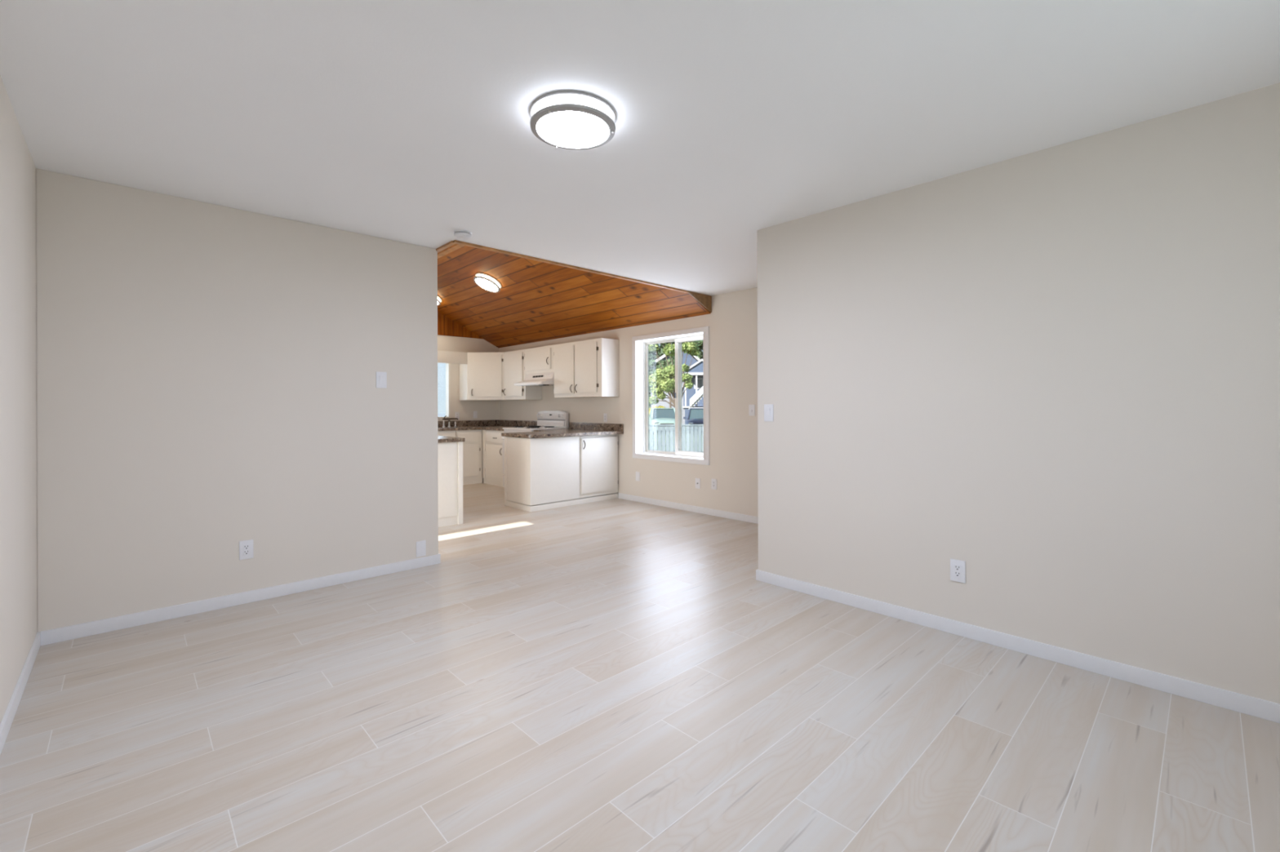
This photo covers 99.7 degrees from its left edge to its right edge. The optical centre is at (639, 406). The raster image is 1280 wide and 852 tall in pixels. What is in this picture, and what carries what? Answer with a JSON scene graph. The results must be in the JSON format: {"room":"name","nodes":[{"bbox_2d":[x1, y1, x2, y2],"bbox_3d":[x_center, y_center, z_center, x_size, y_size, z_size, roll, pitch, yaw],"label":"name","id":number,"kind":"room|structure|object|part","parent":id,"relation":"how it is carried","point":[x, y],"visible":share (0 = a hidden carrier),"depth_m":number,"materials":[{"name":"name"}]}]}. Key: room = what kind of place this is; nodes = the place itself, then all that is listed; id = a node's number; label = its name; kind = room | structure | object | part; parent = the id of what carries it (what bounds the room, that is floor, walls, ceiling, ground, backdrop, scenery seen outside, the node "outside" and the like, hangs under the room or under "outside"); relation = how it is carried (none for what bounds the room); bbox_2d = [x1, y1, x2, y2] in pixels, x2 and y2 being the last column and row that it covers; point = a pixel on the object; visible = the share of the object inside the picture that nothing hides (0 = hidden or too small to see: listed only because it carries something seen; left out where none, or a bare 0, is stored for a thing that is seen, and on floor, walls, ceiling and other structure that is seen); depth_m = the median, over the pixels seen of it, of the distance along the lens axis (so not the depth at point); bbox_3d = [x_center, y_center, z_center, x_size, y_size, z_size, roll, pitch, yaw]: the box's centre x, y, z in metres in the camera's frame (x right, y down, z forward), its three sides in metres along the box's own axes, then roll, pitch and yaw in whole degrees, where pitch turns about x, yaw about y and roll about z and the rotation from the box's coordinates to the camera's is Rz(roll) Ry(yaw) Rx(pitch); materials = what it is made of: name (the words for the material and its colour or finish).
{"room":"empty living room","nodes":[
{"label":"empty living room","id":0,"kind":"room"},
{"bbox_2d":[0,75,37,724],"bbox_3d":[-3.018,-0.171,2.568,0.162,2.800,9.680,0,0,-44],"label":"wall","id":1,"kind":"structure","parent":0,"point":[18,289],"depth_m":2.26,"materials":[{"name":"beige paint"}]},
{"bbox_2d":[0,631,40,755],"bbox_3d":[-1.404,1.188,1.000,0.012,0.072,4.889,0,0,-44],"label":"baseboard","id":2,"kind":"structure","parent":1,"relation":"attached to","point":[8,717],"depth_m":2.22,"materials":[{"name":"white paint"}]},
{"bbox_2d":[35,168,438,631],"bbox_3d":[-2.377,0.001,3.534,2.095,2.453,0.121,0,0,-44],"label":"wall","id":3,"kind":"structure","parent":0,"point":[206,372],"depth_m":3.28,"materials":[{"name":"beige paint"}]},
{"bbox_2d":[40,554,440,645],"bbox_3d":[-2.319,1.191,3.494,2.095,0.072,0.012,0,0,-44],"label":"baseboard","id":4,"kind":"structure","parent":3,"relation":"attached to","point":[90,628],"depth_m":3.27,"materials":[{"name":"white paint"}]},
{"bbox_2d":[239,539,253,559],"bbox_3d":[-2.455,0.894,3.366,0.072,0.117,0.011,0,0,-44],"label":"electrical outlet","id":5,"kind":"object","parent":3,"relation":"attached to","point":[246,547],"visible":1,"depth_m":3.36,"materials":[{"name":"white plastic"}]},
{"bbox_2d":[243,544,249,555],"bbox_3d":[-2.453,0.894,3.365,0.033,0.066,0.004,0,0,-44],"label":"receptacle","id":6,"kind":"object","parent":5,"relation":"attached to","point":[246,547],"depth_m":3.36,"materials":[{"name":"white plastic"}]},
{"bbox_2d":[376,372,386,388],"bbox_3d":[-1.876,-0.192,3.918,0.072,0.117,0.012,0,0,-44],"label":"light switch","id":7,"kind":"object","parent":3,"relation":"attached to","point":[381,377],"visible":1,"depth_m":3.92,"materials":[{"name":"white plastic"}]},
{"bbox_2d":[416,540,426,557],"bbox_3d":[-1.669,1.085,4.114,0.072,0.117,0.008,0,0,-44],"label":"blank cover plate","id":8,"kind":"object","parent":3,"relation":"attached to","point":[420,545],"visible":1,"depth_m":4.11,"materials":[{"name":"white plastic"}]},
{"bbox_2d":[435,240,455,253],"bbox_3d":[-1.522,-1.220,4.155,0.032,0.016,0.407,0,0,-44],"label":"trim","id":9,"kind":"structure","parent":3,"relation":"attached to","point":[450,243],"depth_m":4.10,"materials":[{"name":"brown wood"}]},
{"bbox_2d":[437,311,498,477],"bbox_3d":[-4.372,-0.442,7.826,5.440,3.350,0.192,0,0,-44],"label":"wall","id":10,"kind":"structure","parent":0,"point":[486,410],"depth_m":9.03,"materials":[{"name":"beige paint"}]},
{"bbox_2d":[437,363,450,418],"bbox_3d":[-3.676,-0.284,8.451,1.410,0.970,0.122,0,0,-44],"label":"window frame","id":11,"kind":"structure","parent":10,"relation":"in","point":[447,365],"depth_m":8.89,"materials":[{"name":"white plastic"}]},
{"bbox_2d":[437,243,463,258],"bbox_3d":[-2.240,-1.898,6.451,0.085,0.046,4.747,0,0,-44],"label":"trim","id":12,"kind":"structure","parent":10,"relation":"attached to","point":[455,246],"depth_m":6.48,"materials":[{"name":"brown wood"}]},
{"bbox_2d":[454,412,459,419],"bbox_3d":[-3.037,0.154,8.968,0.072,0.117,0.011,0,0,-44],"label":"electrical outlet","id":13,"kind":"object","parent":10,"relation":"attached to","point":[456,414],"visible":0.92,"depth_m":8.97,"materials":[{"name":"white plastic"}]},
{"bbox_2d":[473,411,477,417],"bbox_3d":[-2.803,0.141,9.189,0.072,0.117,0.012,0,0,-44],"label":"light switch","id":14,"kind":"object","parent":10,"relation":"attached to","point":[475,413],"visible":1,"depth_m":9.19,"materials":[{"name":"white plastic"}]},
{"bbox_2d":[437,419,537,426],"bbox_3d":[-2.768,0.284,8.299,2.055,0.095,1.324,0,0,-44],"label":"backsplash","id":15,"kind":"structure","parent":10,"relation":"attached to","point":[460,423],"depth_m":9.06,"materials":[{"name":"brown stone"}]},
{"bbox_2d":[437,245,711,347],"bbox_3d":[-2.727,-1.545,5.989,5.176,1.037,4.766,0,0,-44],"label":"wood ceiling","id":16,"kind":"structure","parent":0,"point":[535,301],"depth_m":6.93,"materials":[{"name":"brown wood"}]},
{"bbox_2d":[437,295,442,306],"bbox_3d":[-3.185,-1.651,8.178,0.347,0.211,0.358,0,0,-41],"label":"ceiling light","id":17,"kind":"object","parent":16,"relation":"attached to","point":[439,300],"visible":0.23,"depth_m":8.17,"materials":[{"name":"white glass"}]},
{"bbox_2d":[473,272,501,293],"bbox_3d":[-1.990,-1.612,7.051,0.347,0.211,0.358,0,0,-41],"label":"ceiling light","id":18,"kind":"object","parent":16,"relation":"attached to","point":[487,282],"visible":1,"depth_m":6.98,"materials":[{"name":"silver metal"}]},
{"bbox_2d":[475,278,497,291],"bbox_3d":[-2.000,-1.585,7.042,0.309,0.012,0.309,0,-25,46],"label":"diffuser","id":19,"kind":"object","parent":18,"relation":"attached to","point":[487,284],"depth_m":7.01,"materials":[{"name":"white plastic"}]},
{"bbox_2d":[686,290,711,312],"bbox_3d":[0.639,-1.141,5.897,0.420,0.185,0.028,0,0,-44],"label":"trim","id":20,"kind":"structure","parent":16,"relation":"attached to","point":[705,300],"depth_m":5.94,"materials":[{"name":"brown wood"}]},
{"bbox_2d":[498,287,758,516],"bbox_3d":[-0.224,-0.039,7.262,0.202,2.520,6.720,0,0,-44],"label":"wall","id":21,"kind":"structure","parent":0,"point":[732,322],"depth_m":6.03,"materials":[{"name":"beige paint"}]},
{"bbox_2d":[459,352,506,400],"bbox_3d":[-2.498,-0.492,8.976,0.727,0.774,0.712,0,0,-44],"label":"upper cabinet","id":22,"kind":"object","parent":21,"relation":"attached to","point":[482,379],"visible":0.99,"depth_m":8.76,"materials":[{"name":"white paint"}]},
{"bbox_2d":[437,350,466,364],"bbox_3d":[-3.272,-0.780,8.349,1.256,0.190,0.019,0,0,-44],"label":"window valance","id":23,"kind":"object","parent":22,"relation":"attached to","point":[443,357],"visible":0.44,"depth_m":8.60,"materials":[{"name":"white paint"}]},
{"bbox_3d":[-2.497,-0.500,8.759,0.513,0.680,0.017,0,0,1],"label":"door","id":24,"kind":"part","parent":22,"relation":"part of","materials":[{"name":"white paint"}]},
{"bbox_2d":[503,349,542,399],"bbox_3d":[-1.894,-0.494,8.613,0.350,0.774,0.643,0,0,-44],"label":"upper cabinet","id":25,"kind":"object","parent":21,"relation":"attached to","point":[514,371],"visible":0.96,"depth_m":8.47,"materials":[{"name":"white paint"}]},
{"bbox_3d":[-2.008,-0.502,8.539,0.017,0.680,0.550,0,0,-44],"label":"door","id":26,"kind":"part","parent":25,"relation":"part of","materials":[{"name":"white paint"}]},
{"bbox_2d":[514,372,554,386],"bbox_3d":[-1.462,-0.398,8.046,0.501,0.196,0.756,0,0,-44],"label":"range hood","id":27,"kind":"object","parent":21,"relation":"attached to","point":[547,379],"visible":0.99,"depth_m":7.90,"materials":[{"name":"white metal"}]},
{"bbox_2d":[524,345,554,374],"bbox_3d":[-1.410,-0.689,8.103,0.350,0.387,0.782,0,0,-44],"label":"upper cabinet","id":28,"kind":"object","parent":21,"relation":"attached to","point":[540,359],"visible":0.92,"depth_m":7.98,"materials":[{"name":"white paint"}]},
{"bbox_2d":[553,337,618,397],"bbox_3d":[-0.773,-0.506,7.433,0.350,0.757,1.070,0,0,-44],"label":"upper cabinet","id":29,"kind":"object","parent":21,"relation":"attached to","point":[589,368],"visible":1,"depth_m":7.16,"materials":[{"name":"white paint"}]},
{"bbox_3d":[-1.062,-0.510,7.544,0.017,0.663,0.467,0,0,-44],"label":"door","id":30,"kind":"part","parent":29,"relation":"part of","materials":[{"name":"white paint"}]},
{"bbox_3d":[-0.721,-0.513,7.184,0.017,0.659,0.460,0,0,-44],"label":"door","id":31,"kind":"part","parent":29,"relation":"part of","materials":[{"name":"white paint"}]},
{"bbox_2d":[603,413,607,422],"bbox_3d":[-0.473,0.154,7.371,0.011,0.117,0.072,0,0,-44],"label":"electrical outlet","id":32,"kind":"object","parent":21,"relation":"attached to","point":[605,415],"visible":1,"depth_m":7.37,"materials":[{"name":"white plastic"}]},
{"bbox_2d":[635,471,639,481],"bbox_3d":[-0.029,0.895,6.908,0.008,0.117,0.072,0,0,-44],"label":"blank cover plate","id":33,"kind":"object","parent":21,"relation":"attached to","point":[637,473],"visible":1,"depth_m":6.90,"materials":[{"name":"white plastic"}]},
{"bbox_2d":[631,326,709,465],"bbox_3d":[0.411,-0.119,6.579,0.209,1.561,1.262,0,0,-44],"label":"window","id":34,"kind":"structure","parent":21,"relation":"attached to","point":[640,344],"depth_m":6.61,"materials":[{"name":"white paint"}]},
{"bbox_3d":[0.300,-0.119,6.824,0.022,1.411,0.602,0,0,-44],"label":"fixed sash","id":35,"kind":"part","parent":34,"relation":"part of","materials":[{"name":"glass"}]},
{"bbox_3d":[0.456,-0.120,6.639,0.060,1.467,1.140,0,0,-44],"label":"frame","id":36,"kind":"part","parent":34,"relation":"part of","materials":[{"name":"white plastic"}]},
{"bbox_3d":[0.632,-0.120,6.435,0.028,1.419,0.558,0,0,-44],"label":"sliding sash","id":37,"kind":"part","parent":34,"relation":"part of","materials":[{"name":"glass"}]},
{"bbox_2d":[617,493,758,524],"bbox_3d":[0.823,1.181,6.009,0.012,0.072,3.213,0,0,-44],"label":"baseboard","id":38,"kind":"structure","parent":21,"relation":"attached to","point":[739,517],"depth_m":6.23,"materials":[{"name":"white paint"}]},
{"bbox_2d":[695,478,700,488],"bbox_3d":[0.660,0.881,6.179,0.013,0.117,0.072,0,0,-44],"label":"cable jack plate","id":39,"kind":"object","parent":21,"relation":"attached to","point":[697,480],"visible":1,"depth_m":6.17,"materials":[{"name":"white plastic"}]},
{"bbox_2d":[711,479,716,489],"bbox_3d":[0.824,0.866,6.008,0.011,0.117,0.072,0,0,-44],"label":"electrical outlet","id":40,"kind":"object","parent":21,"relation":"attached to","point":[713,481],"visible":1,"depth_m":6.00,"materials":[{"name":"white plastic"}]},
{"bbox_2d":[748,404,755,416],"bbox_3d":[1.165,0.039,5.639,0.020,0.117,0.072,0,0,-44],"label":"dimmer switch","id":41,"kind":"object","parent":21,"relation":"attached to","point":[751,407],"visible":1,"depth_m":5.64,"materials":[{"name":"white plastic"}]},
{"bbox_2d":[0,478,1279,851],"bbox_3d":[-1.100,1.283,4.386,5.440,0.120,9.680,0,0,-44],"label":"floor","id":42,"kind":"structure","parent":0,"point":[615,675],"depth_m":2.04,"materials":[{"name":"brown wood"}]},
{"bbox_2d":[437,431,455,437],"bbox_3d":[-3.379,0.801,8.188,0.977,0.858,0.639,0,0,-44],"label":"base cabinet","id":43,"kind":"object","parent":42,"relation":"on","point":[446,433],"visible":0.02,"depth_m":8.22,"materials":[{"name":"white paint"}]},
{"bbox_2d":[437,441,462,527],"bbox_3d":[-2.418,0.798,5.519,0.990,0.858,0.613,0,0,-44],"label":"base cabinet","id":44,"kind":"object","parent":42,"relation":"on","point":[450,455],"visible":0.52,"depth_m":5.55,"materials":[{"name":"white paint"}]},
{"bbox_2d":[437,435,464,443],"bbox_3d":[-2.424,0.349,5.517,1.022,0.038,0.660,0,0,-44],"label":"countertop","id":45,"kind":"structure","parent":44,"relation":"on","point":[440,438],"depth_m":5.56,"materials":[{"name":"brown stone"}]},
{"bbox_3d":[-2.078,0.797,5.842,0.050,0.858,0.613,0,0,-44],"label":"panel","id":46,"kind":"part","parent":44,"relation":"part of","materials":[{"name":"white paint"}]},
{"bbox_2d":[455,429,482,484],"bbox_3d":[-2.870,0.800,8.694,0.444,0.858,0.606,0,0,-44],"label":"base cabinet","id":47,"kind":"object","parent":42,"relation":"on","point":[472,445],"visible":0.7,"depth_m":8.49,"materials":[{"name":"white paint"}]},
{"bbox_3d":[-2.690,0.478,8.459,0.363,0.156,0.017,0,0,-44],"label":"drawer","id":48,"kind":"part","parent":47,"relation":"part of","materials":[{"name":"white paint"}]},
{"bbox_3d":[-2.689,0.845,8.459,0.363,0.497,0.017,0,0,-44],"label":"door","id":49,"kind":"part","parent":47,"relation":"part of","materials":[{"name":"white paint"}]},
{"bbox_2d":[482,430,503,487],"bbox_3d":[-2.059,0.797,8.557,0.664,0.858,0.740,0,0,-44],"label":"base cabinet","id":50,"kind":"object","parent":42,"relation":"on","point":[492,459],"visible":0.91,"depth_m":8.38,"materials":[{"name":"white paint"}]},
{"bbox_2d":[437,419,537,431],"bbox_3d":[-2.768,0.303,8.299,2.055,0.134,1.324,0,0,-44],"label":"countertop","id":51,"kind":"structure","parent":50,"relation":"on","point":[498,425],"depth_m":8.91,"materials":[{"name":"brown stone"}]},
{"bbox_2d":[442,415,458,426],"bbox_3d":[-3.075,0.237,8.746,0.249,0.189,0.060,0,0,-34],"label":"faucet","id":52,"kind":"object","parent":51,"relation":"on","point":[444,419],"visible":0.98,"depth_m":8.71,"materials":[{"name":"silver metal"}]},
{"bbox_3d":[-3.065,0.205,8.732,0.248,0.034,0.031,0,0,-31],"label":"spout","id":53,"kind":"part","parent":52,"relation":"part of","materials":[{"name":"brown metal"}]},
{"bbox_3d":[-2.235,0.477,8.319,0.017,0.156,0.585,0,0,-44],"label":"drawer","id":54,"kind":"part","parent":50,"relation":"part of","materials":[{"name":"white paint"}]},
{"bbox_3d":[-2.234,0.843,8.319,0.017,0.497,0.585,0,0,-44],"label":"door","id":55,"kind":"part","parent":50,"relation":"part of","materials":[{"name":"white paint"}]},
{"bbox_2d":[502,410,568,487],"bbox_3d":[-1.570,0.636,7.976,0.715,1.138,0.764,0,0,-44],"label":"range","id":56,"kind":"object","parent":42,"relation":"on","point":[546,420],"visible":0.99,"depth_m":8.01,"materials":[{"name":"white metal"}]},
{"bbox_3d":[-1.783,0.716,7.773,0.031,0.580,0.738,0,0,-44],"label":"oven door","id":57,"kind":"part","parent":56,"relation":"part of","materials":[{"name":"white ceramic"}]},
{"bbox_2d":[502,426,568,431],"bbox_3d":[-1.553,0.326,7.993,0.645,0.026,0.764,0,0,-44],"label":"cooktop","id":58,"kind":"object","parent":56,"relation":"in","point":[513,428],"depth_m":7.79,"materials":[{"name":"white metal"}]},
{"bbox_3d":[-1.355,0.259,8.181,0.022,0.081,0.718,0,0,-44],"label":"splash panel","id":59,"kind":"part","parent":56,"relation":"part of","materials":[{"name":"white metal"}]},
{"bbox_3d":[-1.352,0.134,8.184,0.013,0.111,0.734,0,0,-44],"label":"control panel","id":60,"kind":"part","parent":56,"relation":"part of","materials":[{"name":"white metal"}]},
{"bbox_2d":[504,434,617,511],"bbox_3d":[-0.966,0.794,6.912,1.355,0.858,0.642,0,0,-44],"label":"base cabinet","id":61,"kind":"object","parent":42,"relation":"on","point":[543,473],"visible":0.97,"depth_m":6.59,"materials":[{"name":"white paint"}]},
{"bbox_3d":[-1.458,0.762,6.473,0.030,0.776,0.515,0,0,-44],"label":"panel","id":62,"kind":"part","parent":61,"relation":"part of","materials":[{"name":"white paint"}]},
{"bbox_3d":[-1.023,0.761,6.510,0.711,0.776,0.030,0,0,-44],"label":"panel","id":63,"kind":"part","parent":61,"relation":"part of","materials":[{"name":"white paint"}]},
{"bbox_2d":[501,422,623,438],"bbox_3d":[-1.121,0.299,7.053,1.383,0.132,1.168,0,0,-44],"label":"countertop","id":64,"kind":"structure","parent":61,"relation":"on","point":[575,429],"depth_m":7.04,"materials":[{"name":"brown stone"}]},
{"bbox_2d":[569,422,623,431],"bbox_3d":[-0.627,0.278,7.521,0.021,0.093,1.168,0,0,-44],"label":"backsplash","id":65,"kind":"structure","parent":64,"relation":"on","point":[594,426],"depth_m":7.47,"materials":[{"name":"brown stone"}]},
{"bbox_3d":[-0.533,0.760,6.978,0.636,0.776,0.028,0,0,-44],"label":"frame","id":66,"kind":"part","parent":61,"relation":"part of","materials":[{"name":"white paint"}]},
{"bbox_3d":[-0.517,0.748,6.954,0.596,0.696,0.017,0,0,-44],"label":"door","id":67,"kind":"part","parent":61,"relation":"part of","materials":[{"name":"white paint"}]},
{"bbox_2d":[0,0,1279,296],"bbox_3d":[0.449,-1.264,2.747,5.440,0.060,5.160,0,0,-44],"label":"ceiling","id":68,"kind":"structure","parent":0,"point":[403,121],"depth_m":2.15,"materials":[{"name":"white paint"}]},
{"bbox_2d":[453,230,471,239],"bbox_3d":[-1.251,-1.206,3.814,0.124,0.047,0.124,0,0,-44],"label":"smoke detector","id":69,"kind":"object","parent":68,"relation":"attached to","point":[459,234],"visible":1,"depth_m":3.78,"materials":[{"name":"white plastic"}]},
{"bbox_2d":[453,240,687,293],"bbox_3d":[-0.439,-1.224,4.880,2.584,0.016,0.034,0,0,-44],"label":"trim","id":70,"kind":"structure","parent":68,"relation":"attached to","point":[456,242],"depth_m":4.63,"materials":[{"name":"brown wood"}]},
{"bbox_2d":[529,90,615,150],"bbox_3d":[-0.282,-1.196,2.280,0.358,0.073,0.358,0,0,-44],"label":"ceiling light","id":71,"kind":"object","parent":68,"relation":"attached to","point":[574,120],"visible":1,"depth_m":2.21,"materials":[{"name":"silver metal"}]},
{"bbox_2d":[536,111,608,146],"bbox_3d":[-0.282,-1.167,2.280,0.309,0.012,0.309,0,0,-44],"label":"diffuser","id":72,"kind":"object","parent":71,"relation":"attached to","point":[557,128],"depth_m":2.26,"materials":[{"name":"white plastic"}]},
{"bbox_2d":[756,82,1279,703],"bbox_3d":[2.388,-0.014,3.251,1.535,2.453,2.925,0,0,-44],"label":"wall","id":73,"kind":"structure","parent":0,"point":[1053,373],"depth_m":2.56,"materials":[{"name":"beige paint"}]},
{"bbox_2d":[764,404,773,421],"bbox_3d":[0.884,0.044,3.712,0.012,0.117,0.072,0,0,-44],"label":"light switch","id":74,"kind":"object","parent":73,"relation":"attached to","point":[768,409],"visible":1,"depth_m":3.71,"materials":[{"name":"white plastic"}]},
{"bbox_2d":[950,559,965,583],"bbox_3d":[1.688,0.875,2.868,0.011,0.117,0.072,0,0,-44],"label":"electrical outlet","id":75,"kind":"object","parent":73,"relation":"attached to","point":[957,567],"visible":1,"depth_m":2.86,"materials":[{"name":"white plastic"}]},
{"bbox_2d":[954,564,960,577],"bbox_3d":[1.687,0.875,2.867,0.004,0.066,0.033,0,0,-44],"label":"receptacle","id":76,"kind":"object","parent":75,"relation":"attached to","point":[957,566],"depth_m":2.87,"materials":[{"name":"white plastic"}]},
{"bbox_2d":[755,569,1279,723],"bbox_3d":[1.827,1.178,2.723,0.012,0.072,2.937,0,0,-44],"label":"baseboard","id":77,"kind":"structure","parent":73,"relation":"attached to","point":[1246,704],"depth_m":2.56,"materials":[{"name":"white paint"}]},
{"label":"outside","id":78,"kind":"structure","parent":0,"visible":0},
{"bbox_2d":[648,431,670,451],"bbox_3d":[4.907,1.755,52.924,200.000,0.100,210.000,0,0,-44],"label":"ground","id":79,"kind":"structure","parent":78,"point":[657,431],"depth_m":27.37,"materials":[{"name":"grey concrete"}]},
{"bbox_2d":[648,343,659,408],"bbox_3d":[0.879,-6.476,65.876,4.517,16.603,4.725,0,0,0],"label":"fir tree","id":80,"kind":"object","parent":79,"relation":"on","point":[651,355],"visible":0.07,"depth_m":64.94,"materials":[{"name":"green plant"}]},
{"bbox_2d":[648,405,665,414],"bbox_3d":[1.138,0.886,38.001,1.540,1.932,1.267,0,0,0],"label":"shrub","id":81,"kind":"object","parent":79,"relation":"on","point":[655,406],"visible":0.09,"depth_m":37.91,"materials":[{"name":"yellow plant"}]},
{"bbox_2d":[648,408,675,434],"bbox_3d":[1.503,0.905,34.995,2.129,1.620,4.210,0,0,-4],"label":"car","id":82,"kind":"object","parent":79,"relation":"on","point":[657,415],"visible":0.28,"depth_m":34.24,"materials":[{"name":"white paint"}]},
{"bbox_2d":[655,342,671,356],"bbox_3d":[3.298,-6.381,71.897,4.529,16.398,4.462,0,0,0],"label":"fir tree","id":83,"kind":"object","parent":79,"relation":"on","point":[660,352],"visible":0.02,"depth_m":71.27,"materials":[{"name":"green plant"}]},
{"bbox_2d":[648,351,682,408],"bbox_3d":[1.692,-1.624,38.550,2.765,6.883,1.443,0,0,0],"label":"round tree","id":84,"kind":"object","parent":79,"relation":"on","point":[651,362],"visible":0.28,"depth_m":38.32,"materials":[{"name":"green plant"}]},
{"bbox_2d":[648,341,700,424],"bbox_3d":[1.831,-1.241,29.974,3.090,6.122,1.516,0,0,0],"label":"leafy tree","id":85,"kind":"object","parent":79,"relation":"on","point":[662,380],"visible":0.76,"depth_m":29.85,"materials":[{"name":"green plant"}]},
{"bbox_2d":[648,424,703,452],"bbox_3d":[1.546,1.165,20.037,17.085,1.100,0.149,0,0,0],"label":"fence","id":86,"kind":"object","parent":79,"relation":"on","point":[692,434],"visible":0.05,"depth_m":19.99,"materials":[{"name":"white wood"}]},
{"bbox_3d":[1.502,0.690,19.997,17.000,0.050,0.065,0,0,0],"label":"rail","id":87,"kind":"part","parent":86,"relation":"part of","materials":[{"name":"white wood"}]},
{"bbox_2d":[648,343,703,424],"bbox_3d":[4.013,-1.941,49.800,6.302,7.298,11.200,0,0,0],"label":"house","id":88,"kind":"structure","parent":79,"relation":"on","point":[693,397],"depth_m":47.64,"materials":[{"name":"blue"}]},
{"bbox_3d":[3.850,-1.330,45.680,0.120,2.637,0.120,0,0,0],"label":"porch post","id":89,"kind":"part","parent":88,"relation":"part of","materials":[{"name":"white wood"}]},
{"bbox_3d":[4.783,-1.333,45.680,0.120,2.637,0.120,0,0,0],"label":"porch post","id":90,"kind":"part","parent":88,"relation":"part of","materials":[{"name":"white wood"}]},
{"bbox_3d":[5.338,-2.026,47.633,0.283,0.740,0.035,0,0,0],"label":"pane","id":91,"kind":"part","parent":88,"relation":"part of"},
{"bbox_2d":[683,408,703,424],"bbox_3d":[3.952,0.908,34.495,2.308,1.600,4.710,0,0,6],"label":"car","id":92,"kind":"object","parent":79,"relation":"on","point":[695,415],"visible":0.21,"depth_m":33.48,"materials":[{"name":"blue paint"}]},
{"bbox_2d":[693,340,702,359],"bbox_3d":[8.592,-6.399,79.015,4.450,16.400,4.421,0,0,-16],"label":"fir tree","id":93,"kind":"object","parent":79,"relation":"on","point":[699,343],"visible":0.05,"depth_m":78.28,"materials":[{"name":"green plant"}]},
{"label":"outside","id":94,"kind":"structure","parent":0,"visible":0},
{"bbox_2d":[437,413,445,417],"bbox_3d":[-25.885,1.814,78.086,110.000,0.070,131.100,0,0,-44],"label":"patio","id":95,"kind":"structure","parent":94,"point":[438,415],"depth_m":115.30,"materials":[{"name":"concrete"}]}
]}

